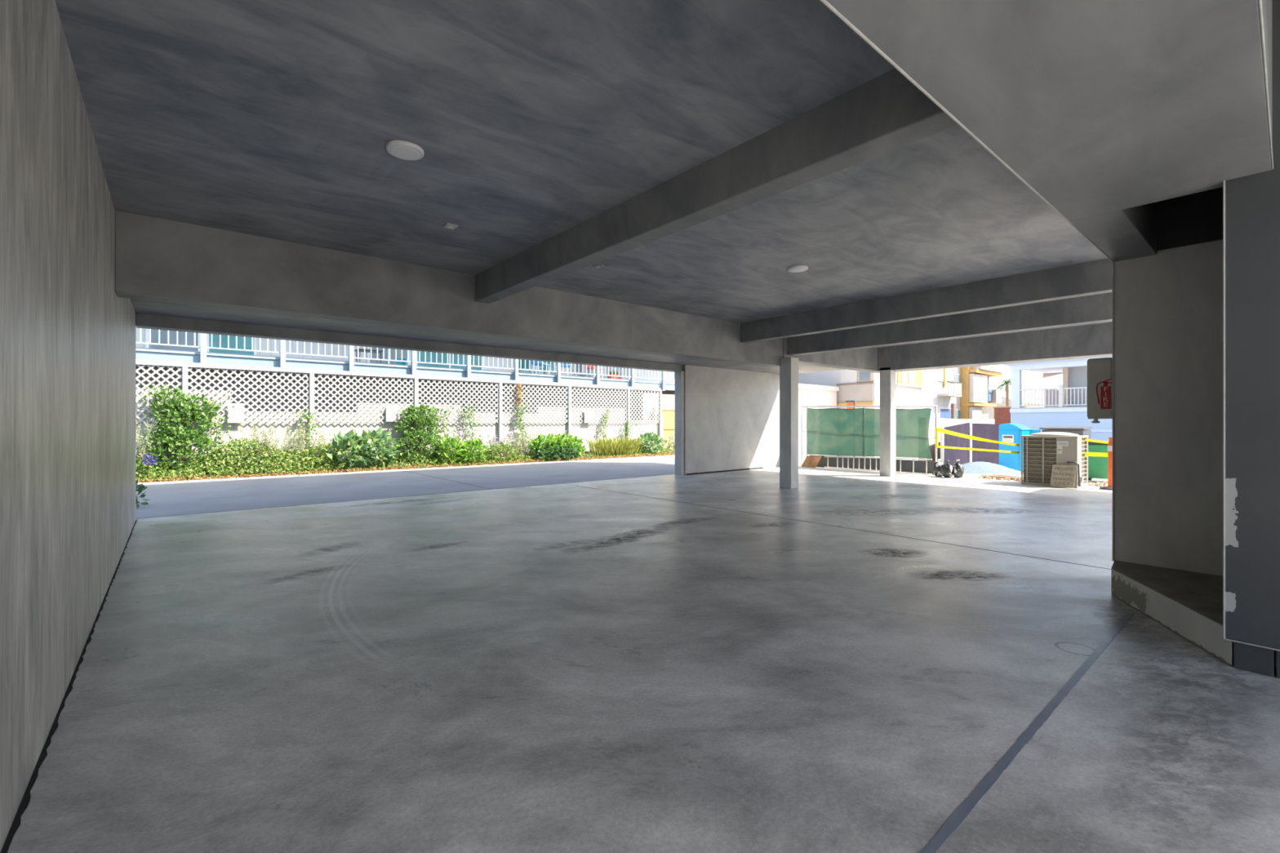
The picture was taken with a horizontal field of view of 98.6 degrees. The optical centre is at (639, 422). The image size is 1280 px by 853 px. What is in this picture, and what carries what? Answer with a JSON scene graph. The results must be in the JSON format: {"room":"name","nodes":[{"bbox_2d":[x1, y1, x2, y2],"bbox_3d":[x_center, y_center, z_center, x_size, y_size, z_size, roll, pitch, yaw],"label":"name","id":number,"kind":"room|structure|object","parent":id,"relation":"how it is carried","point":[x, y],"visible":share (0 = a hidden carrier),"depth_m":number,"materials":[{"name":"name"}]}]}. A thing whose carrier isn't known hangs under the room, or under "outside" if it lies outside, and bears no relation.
{"room":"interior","nodes":[
{"label":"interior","id":0,"kind":"room"},
{"bbox_2d":[0,0,135,852],"bbox_3d":[-2.702,-0.500,2.430,0.250,3.400,11.200,0,0,-40],"label":"wall","id":1,"kind":"structure","parent":0,"point":[68,339],"depth_m":2.13,"materials":[{"name":"paint"}]},
{"bbox_2d":[0,520,137,852],"bbox_3d":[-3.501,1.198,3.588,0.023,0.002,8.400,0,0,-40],"label":"baseboard","id":2,"kind":"structure","parent":1,"relation":"attached to","point":[24,805],"depth_m":2.03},
{"bbox_2d":[135,387,658,474],"bbox_3d":[-6.931,0.340,14.372,19.950,2.120,0.195,0,0,-40],"label":"wall","id":3,"kind":"structure","parent":0,"point":[588,431],"depth_m":14.59,"materials":[{"name":"paint"}]},
{"bbox_2d":[135,359,662,447],"bbox_3d":[-5.435,-0.100,15.445,16.310,2.400,0.085,0,0,-40],"label":"lattice fence","id":4,"kind":"object","parent":3,"relation":"attached to","point":[184,384],"visible":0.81,"depth_m":14.18,"materials":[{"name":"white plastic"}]},
{"bbox_2d":[227,403,244,422],"bbox_3d":[-9.057,-0.220,12.334,0.300,0.440,0.042,0,0,-40],"label":"notice sign","id":5,"kind":"object","parent":4,"relation":"attached to","point":[235,414],"visible":1,"depth_m":12.33,"materials":[{"name":"white paint"}]},
{"bbox_2d":[386,404,398,422],"bbox_3d":[-6.524,-0.253,14.472,0.300,0.435,0.042,0,0,-40],"label":"notice sign","id":6,"kind":"object","parent":4,"relation":"attached to","point":[392,411],"visible":1,"depth_m":14.46,"materials":[{"name":"white paint"}]},
{"bbox_2d":[513,383,524,406],"bbox_3d":[-3.710,-0.856,16.790,0.360,0.700,0.187,0,0,-40],"label":"vine","id":7,"kind":"object","parent":4,"relation":"hanging from","point":[520,384],"visible":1,"depth_m":16.79,"materials":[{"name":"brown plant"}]},
{"bbox_2d":[584,409,592,422],"bbox_3d":[-1.741,-0.225,18.510,0.340,0.450,0.042,0,0,-40],"label":"notice sign","id":8,"kind":"object","parent":4,"relation":"attached to","point":[588,413],"visible":1,"depth_m":18.49,"materials":[{"name":"white paint"}]},
{"bbox_2d":[135,457,675,519],"bbox_3d":[-4.890,1.352,11.412,19.250,0.296,5.090,0,0,-40],"label":"road","id":9,"kind":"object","parent":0,"point":[197,497],"visible":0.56,"depth_m":10.78,"materials":[{"name":"asphalt"}]},
{"bbox_2d":[135,479,150,508],"bbox_3d":[-7.215,0.981,7.769,0.504,0.456,0.498,0,0,9],"label":"shrub","id":10,"kind":"object","parent":9,"relation":"on","point":[140,487],"visible":0.32,"depth_m":7.84,"materials":[{"name":"green plant"}]},
{"bbox_2d":[137,455,675,484],"bbox_3d":[-5.666,1.235,14.153,21.600,0.130,0.100,0,0,-40],"label":"kerb","id":11,"kind":"object","parent":9,"relation":"on","point":[377,471],"visible":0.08,"depth_m":13.30,"materials":[{"name":"concrete"}]},
{"bbox_2d":[137,451,675,483],"bbox_3d":[-5.452,1.325,15.760,24.000,0.350,2.080,0,0,-40],"label":"ground","id":12,"kind":"structure","parent":0,"point":[326,472],"depth_m":13.23,"materials":[{"name":"soil"}]},
{"bbox_2d":[135,414,159,470],"bbox_3d":[-10.271,0.482,10.945,1.138,1.336,0.390,0,0,-40],"label":"plant","id":13,"kind":"object","parent":12,"relation":"on","point":[139,442],"visible":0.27,"depth_m":11.09,"materials":[{"name":"green plant"}]},
{"bbox_2d":[137,382,170,461],"bbox_3d":[-10.088,0.189,11.376,0.665,2.096,0.206,0,0,-40],"label":"climbing vine","id":14,"kind":"object","parent":12,"relation":"on","point":[152,383],"visible":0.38,"depth_m":11.37,"materials":[{"name":"green plant"}]},
{"bbox_2d":[135,382,224,477],"bbox_3d":[-9.553,0.212,11.473,1.513,2.094,0.750,0,0,-40],"label":"shrub","id":15,"kind":"object","parent":12,"relation":"on","point":[175,409],"visible":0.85,"depth_m":11.48,"materials":[{"name":"green plant"}]},
{"bbox_2d":[198,394,235,470],"bbox_3d":[-9.343,0.281,12.010,0.888,1.829,0.205,0,0,-40],"label":"climbing vine","id":16,"kind":"object","parent":12,"relation":"on","point":[220,402],"visible":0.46,"depth_m":12.07,"materials":[{"name":"green plant"}]},
{"bbox_2d":[135,437,344,481],"bbox_3d":[-9.049,0.777,11.809,4.745,0.925,0.831,0,0,-40],"label":"groundcover","id":17,"kind":"object","parent":12,"relation":"on","point":[322,464],"visible":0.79,"depth_m":12.04,"materials":[{"name":"green plant"}]},
{"bbox_2d":[142,453,157,465],"bbox_3d":[-9.689,0.724,10.874,0.239,0.257,0.196,0,0,-40],"label":"flower","id":18,"kind":"object","parent":17,"relation":"on","point":[150,460],"visible":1,"depth_m":10.86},
{"bbox_2d":[238,419,319,474],"bbox_3d":[-8.263,0.537,12.632,1.579,1.231,0.415,0,0,-40],"label":"plant","id":19,"kind":"object","parent":12,"relation":"on","point":[293,439],"visible":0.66,"depth_m":12.62,"materials":[{"name":"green plant"}]},
{"bbox_2d":[293,408,319,467],"bbox_3d":[-7.974,0.428,13.158,0.588,1.560,0.212,0,0,-40],"label":"climbing vine","id":20,"kind":"object","parent":12,"relation":"on","point":[307,410],"visible":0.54,"depth_m":13.16,"materials":[{"name":"green plant"}]},
{"bbox_2d":[297,430,351,470],"bbox_3d":[-7.537,0.638,13.288,1.267,1.027,0.423,0,0,-40],"label":"plant","id":21,"kind":"object","parent":12,"relation":"on","point":[321,431],"visible":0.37,"depth_m":13.15,"materials":[{"name":"green plant"}]},
{"bbox_2d":[320,426,400,469],"bbox_3d":[-6.872,0.702,13.583,1.827,1.266,0.985,0,0,-40],"label":"shrub","id":22,"kind":"object","parent":12,"relation":"on","point":[362,454],"visible":0.91,"depth_m":13.48,"materials":[{"name":"plant"}]},
{"bbox_2d":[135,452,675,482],"bbox_3d":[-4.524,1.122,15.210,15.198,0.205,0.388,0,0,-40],"label":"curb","id":23,"kind":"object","parent":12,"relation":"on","point":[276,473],"visible":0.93,"depth_m":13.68,"materials":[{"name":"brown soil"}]},
{"bbox_2d":[386,403,448,465],"bbox_3d":[-5.855,0.351,14.576,1.643,1.777,0.742,0,0,-40],"label":"shrub","id":24,"kind":"object","parent":12,"relation":"on","point":[428,434],"visible":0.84,"depth_m":14.57,"materials":[{"name":"green plant"}]},
{"bbox_2d":[337,451,535,471],"bbox_3d":[-5.314,1.010,14.974,5.345,0.471,0.839,0,0,-40],"label":"groundcover","id":25,"kind":"object","parent":12,"relation":"on","point":[403,462],"visible":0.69,"depth_m":14.55,"materials":[{"name":"green plant"}]},
{"bbox_2d":[431,405,457,447],"bbox_3d":[-5.448,0.365,15.299,0.741,1.685,0.213,0,0,-44],"label":"climbing vine","id":26,"kind":"object","parent":12,"relation":"on","point":[445,414],"visible":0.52,"depth_m":15.30,"materials":[{"name":"green plant"}]},
{"bbox_2d":[439,427,475,458],"bbox_3d":[-5.027,0.643,15.354,1.116,1.019,0.334,0,0,-26],"label":"flowering plant","id":27,"kind":"object","parent":12,"relation":"on","point":[454,433],"visible":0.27,"depth_m":15.42,"materials":[{"name":"green plant"}]},
{"bbox_2d":[432,435,491,466],"bbox_3d":[-4.929,0.798,15.149,1.764,0.904,0.833,0,0,-40],"label":"shrub","id":28,"kind":"object","parent":12,"relation":"on","point":[461,449],"visible":0.91,"depth_m":15.01,"materials":[{"name":"plant"}]},
{"bbox_2d":[461,404,483,453],"bbox_3d":[-4.833,0.307,15.808,0.626,1.722,0.201,0,0,-40],"label":"climbing vine","id":29,"kind":"object","parent":12,"relation":"on","point":[468,408],"visible":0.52,"depth_m":15.78,"materials":[{"name":"green plant"}]},
{"bbox_2d":[480,433,514,459],"bbox_3d":[-4.203,0.723,16.122,1.040,0.860,0.430,0,0,-40],"label":"flowering plant","id":30,"kind":"object","parent":12,"relation":"on","point":[494,437],"visible":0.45,"depth_m":16.16,"materials":[{"name":"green plant"}]},
{"bbox_2d":[483,442,521,462],"bbox_3d":[-3.986,0.880,15.972,1.175,0.662,0.656,0,0,-40],"label":"shrub","id":31,"kind":"object","parent":12,"relation":"on","point":[512,451],"visible":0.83,"depth_m":15.92,"materials":[{"name":"green plant"}]},
{"bbox_2d":[513,402,529,453],"bbox_3d":[-3.627,0.274,16.831,0.535,1.826,0.208,0,0,-40],"label":"climbing vine","id":32,"kind":"object","parent":12,"relation":"on","point":[519,428],"visible":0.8,"depth_m":16.82,"materials":[{"name":"green plant"}]},
{"bbox_2d":[502,429,571,458],"bbox_3d":[-3.112,0.662,17.026,2.389,0.976,0.381,0,0,-40],"label":"plant","id":33,"kind":"object","parent":12,"relation":"on","point":[521,449],"visible":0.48,"depth_m":16.68,"materials":[{"name":"green plant"}]},
{"bbox_2d":[533,443,579,462],"bbox_3d":[-2.566,0.947,17.008,1.660,0.693,0.663,0,0,-40],"label":"shrub","id":34,"kind":"object","parent":12,"relation":"on","point":[537,455],"visible":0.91,"depth_m":16.90,"materials":[{"name":"plant"}]},
{"bbox_2d":[528,432,586,458],"bbox_3d":[-2.579,0.757,17.330,2.107,0.942,0.874,0,0,-40],"label":"shrub","id":35,"kind":"object","parent":12,"relation":"on","point":[554,439],"visible":0.71,"depth_m":17.08,"materials":[{"name":"plant"}]},
{"bbox_2d":[528,446,674,460],"bbox_3d":[-1.137,1.051,18.532,5.922,0.366,0.791,0,0,-40],"label":"groundcover","id":36,"kind":"object","parent":12,"relation":"on","point":[584,453],"visible":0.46,"depth_m":18.30,"materials":[{"name":"green plant"}]},
{"bbox_2d":[600,409,610,453],"bbox_3d":[-1.239,0.335,18.841,0.529,1.692,0.202,0,0,-40],"label":"climbing vine","id":37,"kind":"object","parent":12,"relation":"on","point":[605,417],"visible":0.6,"depth_m":18.85,"materials":[{"name":"green plant"}]},
{"bbox_2d":[585,434,645,456],"bbox_3d":[-0.811,0.773,18.674,2.611,0.774,0.579,0,0,-40],"label":"bush","id":38,"kind":"object","parent":12,"relation":"on","point":[609,446],"visible":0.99,"depth_m":18.53,"materials":[{"name":"green plant"}]},
{"bbox_2d":[635,431,666,453],"bbox_3d":[0.348,0.775,19.808,1.505,0.983,0.862,0,0,-40],"label":"round shrub","id":39,"kind":"object","parent":12,"relation":"on","point":[656,440],"visible":0.72,"depth_m":19.64,"materials":[{"name":"green plant"}]},
{"bbox_2d":[653,408,675,451],"bbox_3d":[1.311,0.275,22.320,2.000,1.750,0.140,0,0,-40],"label":"gate","id":40,"kind":"object","parent":12,"relation":"on","point":[668,414],"visible":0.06,"depth_m":22.16,"materials":[{"name":"yellow wood"}]},
{"bbox_2d":[665,434,675,453],"bbox_3d":[1.414,0.784,20.852,1.000,0.914,0.614,0,0,-40],"label":"shrub","id":41,"kind":"object","parent":12,"relation":"on","point":[669,446],"visible":0.32,"depth_m":20.76,"materials":[{"name":"green plant"}]},
{"bbox_2d":[129,297,846,373],"bbox_3d":[-0.324,-1.545,9.862,13.472,0.410,2.750,0,0,-40],"label":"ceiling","id":42,"kind":"structure","parent":0,"point":[140,306],"depth_m":8.16,"materials":[{"name":"paint"}]},
{"bbox_2d":[135,313,682,372],"bbox_3d":[-1.177,-1.495,11.066,13.222,0.610,0.230,0,0,-40],"label":"beam","id":43,"kind":"structure","parent":42,"relation":"attached to","point":[142,321],"depth_m":8.40,"materials":[{"name":"paint"}]},
{"bbox_2d":[54,0,1112,347],"bbox_3d":[2.398,-1.760,6.638,13.472,0.100,5.350,0,0,-40],"label":"ceiling","id":44,"kind":"structure","parent":0,"point":[531,121],"depth_m":3.32,"materials":[{"name":"paint"}]},
{"bbox_2d":[386,140,424,160],"bbox_3d":[-1.467,-1.698,3.440,0.220,0.025,0.220,0,0,-40],"label":"recessed light","id":45,"kind":"object","parent":44,"relation":"in","point":[405,150],"visible":1,"depth_m":3.40,"materials":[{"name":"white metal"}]},
{"bbox_2d":[390,146,419,159],"bbox_3d":[-1.467,-1.691,3.440,0.172,0.012,0.172,0,0,-40],"label":"diffuser","id":46,"kind":"object","parent":45,"relation":"attached to","point":[399,152],"depth_m":3.43,"materials":[{"name":"plastic"}]},
{"bbox_2d":[115,210,782,367],"bbox_3d":[-0.874,-1.405,7.428,8.992,0.690,0.280,0,0,-40],"label":"beam","id":47,"kind":"structure","parent":44,"relation":"attached to","point":[157,259],"depth_m":5.67,"materials":[{"name":"paint"}]},
{"bbox_2d":[475,67,958,303],"bbox_3d":[-0.148,-1.577,4.423,0.180,0.345,5.250,0,0,-40],"label":"beam","id":48,"kind":"structure","parent":44,"relation":"attached to","point":[886,113],"depth_m":3.36,"materials":[{"name":"paint"}]},
{"bbox_2d":[787,265,808,272],"bbox_3d":[1.741,-1.698,6.076,0.220,0.025,0.220,0,0,-40],"label":"recessed light","id":49,"kind":"object","parent":44,"relation":"in","point":[797,268],"visible":1,"depth_m":6.03,"materials":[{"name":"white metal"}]},
{"bbox_2d":[789,267,805,272],"bbox_3d":[1.741,-1.691,6.076,0.172,0.012,0.172,0,0,-40],"label":"diffuser","id":50,"kind":"object","parent":49,"relation":"attached to","point":[791,269],"depth_m":6.05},
{"bbox_2d":[782,337,877,371],"bbox_3d":[3.942,-1.468,11.468,3.580,0.565,0.280,0,0,-40],"label":"beam","id":51,"kind":"structure","parent":44,"relation":"attached to","point":[865,359],"depth_m":11.63,"materials":[{"name":"paint"}]},
{"bbox_2d":[740,258,1112,342],"bbox_3d":[3.474,-1.565,7.480,0.160,0.370,5.250,0,0,-40],"label":"beam","id":52,"kind":"structure","parent":44,"relation":"attached to","point":[1095,277],"depth_m":6.90,"materials":[{"name":"paint"}]},
{"bbox_2d":[786,292,1112,355],"bbox_3d":[4.498,-1.508,8.345,0.200,0.485,5.250,0,0,-40],"label":"beam","id":53,"kind":"structure","parent":44,"relation":"attached to","point":[1093,308],"depth_m":7.93,"materials":[{"name":"paint"}]},
{"bbox_2d":[866,322,1112,373],"bbox_3d":[8.449,-1.465,9.331,0.550,0.570,9.360,0,0,-40],"label":"beam","id":54,"kind":"structure","parent":44,"relation":"attached to","point":[1089,341],"depth_m":10.65,"materials":[{"name":"paint"}]},
{"bbox_2d":[0,470,1279,852],"bbox_3d":[2.004,1.350,5.833,11.732,0.300,12.330,0,0,-40],"label":"floor","id":55,"kind":"structure","parent":0,"point":[565,668],"depth_m":2.44,"materials":[{"name":"concrete"}]},
{"bbox_2d":[136,474,669,519],"bbox_3d":[-2.759,1.199,9.878,9.272,0.002,0.012,0,0,-40],"label":"joint","id":56,"kind":"object","parent":55,"relation":"on","point":[668,474],"visible":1,"depth_m":8.57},
{"bbox_2d":[779,357,798,488],"bbox_3d":[2.759,0.000,10.188,0.240,2.400,0.250,0,0,-40],"label":"concrete post","id":57,"kind":"object","parent":55,"relation":"on","point":[788,369],"visible":1,"depth_m":10.10,"materials":[{"name":"paint"}]},
{"bbox_2d":[563,483,1111,569],"bbox_3d":[1.204,1.199,7.658,0.011,0.002,8.450,0,0,-40],"label":"joint","id":58,"kind":"object","parent":55,"relation":"on","point":[563,483],"visible":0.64,"depth_m":5.89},
{"bbox_2d":[920,613,1133,852],"bbox_3d":[1.770,1.199,2.352,3.440,0.002,0.034,0,0,-40],"label":"floor line","id":59,"kind":"object","parent":55,"relation":"on","point":[958,816],"visible":1,"depth_m":1.97,"materials":[{"name":"paint"}]},
{"bbox_2d":[1111,569,1275,670],"bbox_3d":[3.889,1.110,2.593,1.351,0.180,2.745,0,0,-40],"label":"curb","id":60,"kind":"object","parent":55,"relation":"on","point":[1198,629],"visible":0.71,"depth_m":3.14,"materials":[{"name":"white paint"}]},
{"bbox_2d":[1111,560,1222,626],"bbox_3d":[3.888,1.017,2.592,1.355,0.006,2.745,0,0,-40],"label":"ledge","id":61,"kind":"object","parent":60,"relation":"on","point":[1202,593],"visible":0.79,"depth_m":3.45,"materials":[{"name":"concrete"}]},
{"bbox_2d":[1233,641,1279,678],"bbox_3d":[3.650,1.133,1.894,0.098,0.135,2.185,0,0,-40],"label":"baseboard","id":62,"kind":"structure","parent":55,"relation":"on","point":[1250,658],"depth_m":2.64,"materials":[{"name":"grey paint"}]},
{"bbox_2d":[640,393,675,420],"bbox_3d":[1.612,0.120,22.856,4.050,2.560,0.150,0,0,-40],"label":"wall","id":63,"kind":"structure","parent":0,"point":[668,400],"depth_m":21.99,"materials":[{"name":"beige paint"}]},
{"bbox_2d":[675,364,779,475],"bbox_3d":[2.376,-0.072,13.974,3.900,2.545,0.250,0,0,-40],"label":"wall","id":64,"kind":"structure","parent":0,"point":[726,419],"depth_m":13.56,"materials":[{"name":"paint"}]},
{"bbox_2d":[685,466,763,475],"bbox_3d":[2.151,1.185,13.613,2.850,0.030,0.014,0,0,-40],"label":"baseboard","id":65,"kind":"structure","parent":64,"relation":"attached to","point":[762,467],"depth_m":13.50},
{"bbox_2d":[672,456,1107,486],"bbox_3d":[32.749,2.005,79.993,126.750,1.590,160.000,0,0,-40],"label":"lot","id":66,"kind":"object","parent":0,"point":[970,476],"visible":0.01,"depth_m":12.74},
{"bbox_2d":[135,325,675,420],"bbox_3d":[-6.319,-1.700,17.175,24.500,6.200,2.000,0,0,-40],"label":"balcony building","id":67,"kind":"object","parent":66,"relation":"on","point":[153,344],"visible":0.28,"depth_m":15.74,"materials":[{"name":"white"}]},
{"bbox_2d":[354,348,382,363],"bbox_3d":[-7.754,-1.870,15.735,0.650,0.420,0.450,0,0,-40],"label":"patio table","id":68,"kind":"object","parent":67,"relation":"on","point":[359,349],"visible":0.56,"depth_m":15.68,"materials":[{"name":"grey metal"}]},
{"bbox_2d":[798,383,839,460],"bbox_3d":[5.030,-0.300,27.619,4.320,6.200,8.280,0,0,-40],"label":"building","id":69,"kind":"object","parent":66,"relation":"on","point":[808,394],"visible":0.1,"depth_m":24.40,"materials":[{"name":"white paint"}]},
{"bbox_2d":[800,405,937,466],"bbox_3d":[5.693,0.360,14.091,0.062,1.680,3.614,0,0,-40],"label":"fence","id":70,"kind":"object","parent":66,"relation":"on","point":[855,432],"visible":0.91,"depth_m":14.10,"materials":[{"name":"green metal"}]},
{"bbox_2d":[936,426,1019,446],"bbox_3d":[7.166,0.276,11.788,0.039,0.372,1.952,0,0,-20],"label":"caution tape","id":71,"kind":"object","parent":70,"relation":"attached to","point":[940,430],"visible":1,"depth_m":11.87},
{"bbox_2d":[936,445,1019,453],"bbox_3d":[7.166,0.565,11.788,0.008,0.085,1.952,0,0,-20],"label":"caution tape","id":72,"kind":"object","parent":70,"relation":"attached to","point":[938,446],"visible":1,"depth_m":11.69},
{"bbox_2d":[809,454,937,475],"bbox_3d":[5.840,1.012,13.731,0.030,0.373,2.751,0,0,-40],"label":"ladder","id":73,"kind":"object","parent":66,"relation":"on","point":[842,457],"visible":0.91,"depth_m":13.78,"materials":[{"name":"metal"}]},
{"bbox_2d":[798,364,1004,460],"bbox_3d":[13.724,-1.750,32.001,14.540,9.100,8.800,0,0,-40],"label":"apartment block","id":74,"kind":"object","parent":66,"relation":"on","point":[957,393],"visible":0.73,"depth_m":28.60,"materials":[{"name":"white paint"}]},
{"bbox_2d":[940,422,999,466],"bbox_3d":[10.299,0.940,17.438,0.594,1.920,7.615,0,0,42],"label":"privacy fence","id":75,"kind":"object","parent":66,"relation":"on","point":[987,431],"visible":0.62,"depth_m":18.85,"materials":[{"name":"fabric"}]},
{"bbox_2d":[951,461,1023,474],"bbox_3d":[9.039,1.230,14.174,4.600,0.437,2.200,0,0,-40],"label":"gravel","id":76,"kind":"object","parent":66,"relation":"on","point":[973,468],"visible":0.48,"depth_m":13.72,"materials":[{"name":"gravel"}]},
{"bbox_2d":[977,474,1023,481],"bbox_3d":[7.871,1.193,11.828,0.771,0.101,0.960,0,0,-38],"label":"rubble","id":77,"kind":"object","parent":66,"relation":"on","point":[982,477],"visible":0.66,"depth_m":11.74,"materials":[{"name":"stone"}]},
{"bbox_2d":[992,378,1024,405],"bbox_3d":[30.031,-0.383,45.044,2.480,6.376,2.445,0,0,-40],"label":"palm tree","id":78,"kind":"object","parent":66,"relation":"on","point":[1006,382],"visible":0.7,"depth_m":44.95,"materials":[{"name":"green plant"}]},
{"bbox_2d":[992,405,1027,425],"bbox_3d":[20.897,0.935,31.055,2.100,3.730,1.100,0,0,-40],"label":"brick building","id":79,"kind":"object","parent":66,"relation":"on","point":[1002,414],"visible":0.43,"depth_m":30.50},
{"bbox_2d":[999,423,1030,471],"bbox_3d":[16.177,1.085,23.995,1.200,2.130,1.189,0,0,-40],"label":"portable toilet","id":80,"kind":"object","parent":66,"relation":"on","point":[1008,433],"visible":0.5,"depth_m":23.52,"materials":[{"name":"blue plastic"}]},
{"bbox_2d":[985,391,1044,419],"bbox_3d":[34.236,-0.150,52.458,9.000,5.900,5.600,0,0,-40],"label":"house","id":81,"kind":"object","parent":66,"relation":"on","point":[991,411],"visible":0.12,"depth_m":49.48,"materials":[{"name":"beige paint"}]},
{"bbox_2d":[1004,356,1112,440],"bbox_3d":[24.275,-0.250,25.270,6.300,6.300,11.300,0,0,-40],"label":"house","id":82,"kind":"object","parent":66,"relation":"on","point":[1067,406],"visible":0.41,"depth_m":26.56,"materials":[{"name":"paint"}]},
{"bbox_2d":[1039,426,1092,439],"bbox_3d":[15.989,1.059,20.669,1.299,1.882,1.340,0,0,-40],"label":"dumpster","id":83,"kind":"object","parent":66,"relation":"on","point":[1080,430],"visible":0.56,"depth_m":20.30,"materials":[{"name":"grey metal"}]},
{"bbox_2d":[1086,480,1107,487],"bbox_3d":[8.962,1.196,10.781,1.062,0.085,1.742,0,0,-40],"label":"rubble","id":84,"kind":"object","parent":66,"relation":"on","point":[1090,483],"visible":0.21,"depth_m":10.70,"materials":[{"name":"stone"}]},
{"bbox_2d":[1088,440,1108,479],"bbox_3d":[9.549,0.785,11.411,0.674,0.850,0.540,0,0,-40],"label":"bin","id":85,"kind":"object","parent":66,"relation":"on","point":[1097,465],"visible":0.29,"depth_m":11.23,"materials":[{"name":"green plastic"}]},
{"bbox_2d":[747,466,1112,499],"bbox_3d":[7.285,1.350,10.291,2.090,0.300,12.330,0,0,-40],"label":"pavement","id":86,"kind":"structure","parent":0,"point":[1085,491],"depth_m":11.04,"materials":[{"name":"concrete"}]},
{"bbox_2d":[800,455,821,467],"bbox_3d":[4.637,1.045,14.908,0.114,0.305,0.559,0,0,-40],"label":"plywood board","id":87,"kind":"object","parent":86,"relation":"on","point":[811,461],"visible":1,"depth_m":14.90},
{"bbox_2d":[880,367,895,476],"bbox_3d":[5.613,-0.025,12.466,0.260,2.450,0.250,0,0,-40],"label":"concrete post","id":88,"kind":"object","parent":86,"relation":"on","point":[887,377],"visible":0.89,"depth_m":12.37,"materials":[{"name":"paint"}]},
{"bbox_2d":[932,458,942,476],"bbox_3d":[6.673,1.001,12.325,0.276,0.390,0.267,0,0,-40],"label":"plastic bag","id":89,"kind":"object","parent":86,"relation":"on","point":[935,468],"visible":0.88,"depth_m":12.26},
{"bbox_2d":[939,460,953,477],"bbox_3d":[6.758,1.010,12.131,0.299,0.371,0.268,0,0,-40],"label":"plastic bag","id":90,"kind":"object","parent":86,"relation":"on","point":[946,470],"visible":1,"depth_m":12.05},
{"bbox_2d":[952,459,964,477],"bbox_3d":[6.954,0.997,12.044,0.265,0.399,0.206,0,0,-40],"label":"plastic bag","id":91,"kind":"object","parent":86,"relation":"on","point":[958,470],"visible":1,"depth_m":11.99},
{"bbox_2d":[1020,431,1088,488],"bbox_3d":[8.066,0.688,10.690,0.906,1.025,0.952,0,0,-40],"label":"air conditioner","id":92,"kind":"object","parent":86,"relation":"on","point":[1042,451],"visible":0.96,"depth_m":10.51,"materials":[{"name":"beige metal"}]},
{"bbox_2d":[1021,437,1056,483],"bbox_3d":[7.670,0.713,10.584,0.024,0.875,0.580,0,0,-40],"label":"grille","id":93,"kind":"object","parent":92,"relation":"attached to","point":[1039,453],"depth_m":10.60,"materials":[{"name":"beige metal"}]},
{"bbox_2d":[1081,437,1088,482],"bbox_3d":[8.467,0.713,10.496,0.520,0.875,0.023,0,0,-40],"label":"grille","id":94,"kind":"object","parent":92,"relation":"attached to","point":[1084,443],"depth_m":10.61,"materials":[{"name":"beige metal"}]},
{"bbox_2d":[1049,464,1076,488],"bbox_3d":[7.841,0.985,10.198,0.111,0.409,0.381,0,0,-40],"label":"sign","id":95,"kind":"object","parent":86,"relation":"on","point":[1062,476],"visible":1,"depth_m":10.19,"materials":[{"name":"brown"}]},
{"bbox_2d":[1099,437,1112,490],"bbox_3d":[8.518,0.730,9.939,0.340,0.940,0.340,0,0,-40],"label":"delineator post","id":96,"kind":"object","parent":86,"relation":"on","point":[1109,486],"visible":0.57,"depth_m":9.91,"materials":[{"name":"orange plastic"}]},
{"bbox_2d":[1084,452,1107,457],"bbox_3d":[8.539,0.590,10.317,0.011,0.095,0.686,0,0,4],"label":"caution tape","id":97,"kind":"object","parent":96,"relation":"attached to","point":[1087,454],"visible":0.94,"depth_m":10.31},
{"bbox_2d":[918,417,994,462],"bbox_3d":[10.066,1.080,17.799,0.862,2.440,8.084,0,0,44],"label":"wall","id":98,"kind":"structure","parent":0,"point":[941,422],"depth_m":16.17,"materials":[{"name":"paint"}]},
{"bbox_2d":[826,0,1271,262],"bbox_3d":[1.597,-1.695,1.944,5.692,1.010,0.790,0,0,-40],"label":"ceiling","id":99,"kind":"structure","parent":0,"point":[1110,110],"depth_m":1.96,"materials":[{"name":"paint"}]},
{"bbox_2d":[819,0,1273,262],"bbox_3d":[1.588,-1.192,1.938,5.672,0.012,0.803,0,0,-40],"label":"trim","id":100,"kind":"structure","parent":99,"relation":"attached to","point":[825,2],"depth_m":1.98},
{"bbox_2d":[1114,186,1222,576],"bbox_3d":[4.543,-0.950,3.083,0.320,4.300,2.850,0,0,-40],"label":"wall","id":101,"kind":"structure","parent":0,"point":[1168,304],"depth_m":3.82,"materials":[{"name":"paint"}]},
{"bbox_2d":[1087,357,1112,423],"bbox_3d":[3.527,-0.244,4.199,0.193,0.492,0.157,0,0,-40],"label":"fire extinguisher cabinet","id":102,"kind":"object","parent":101,"relation":"attached to","point":[1100,371],"visible":0.94,"depth_m":4.14,"materials":[{"name":"grey metal"}]},
{"bbox_2d":[1112,262,1114,560],"bbox_3d":[3.499,-0.085,4.069,0.012,2.210,0.012,0,0,-40],"label":"trim","id":103,"kind":"structure","parent":101,"relation":"attached to","point":[1113,262],"depth_m":4.06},
{"bbox_2d":[1225,0,1279,649],"bbox_3d":[3.625,-1.020,1.892,0.100,4.160,2.215,0,0,-40],"label":"wall","id":104,"kind":"structure","parent":0,"point":[1252,202],"depth_m":2.64,"materials":[{"name":"grey paint"}]},
{"bbox_2d":[1222,180,1225,639],"bbox_3d":[2.869,-0.065,2.703,0.008,2.250,0.008,0,0,-40],"label":"trim","id":105,"kind":"structure","parent":104,"relation":"attached to","point":[1224,181],"depth_m":2.70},
{"bbox_2d":[1225,638,1279,651],"bbox_3d":[3.052,1.061,2.485,0.008,0.007,0.560,0,0,-40],"label":"trim","id":106,"kind":"structure","parent":104,"relation":"attached to","point":[1254,645],"depth_m":2.63,"materials":[{"name":"metal"}]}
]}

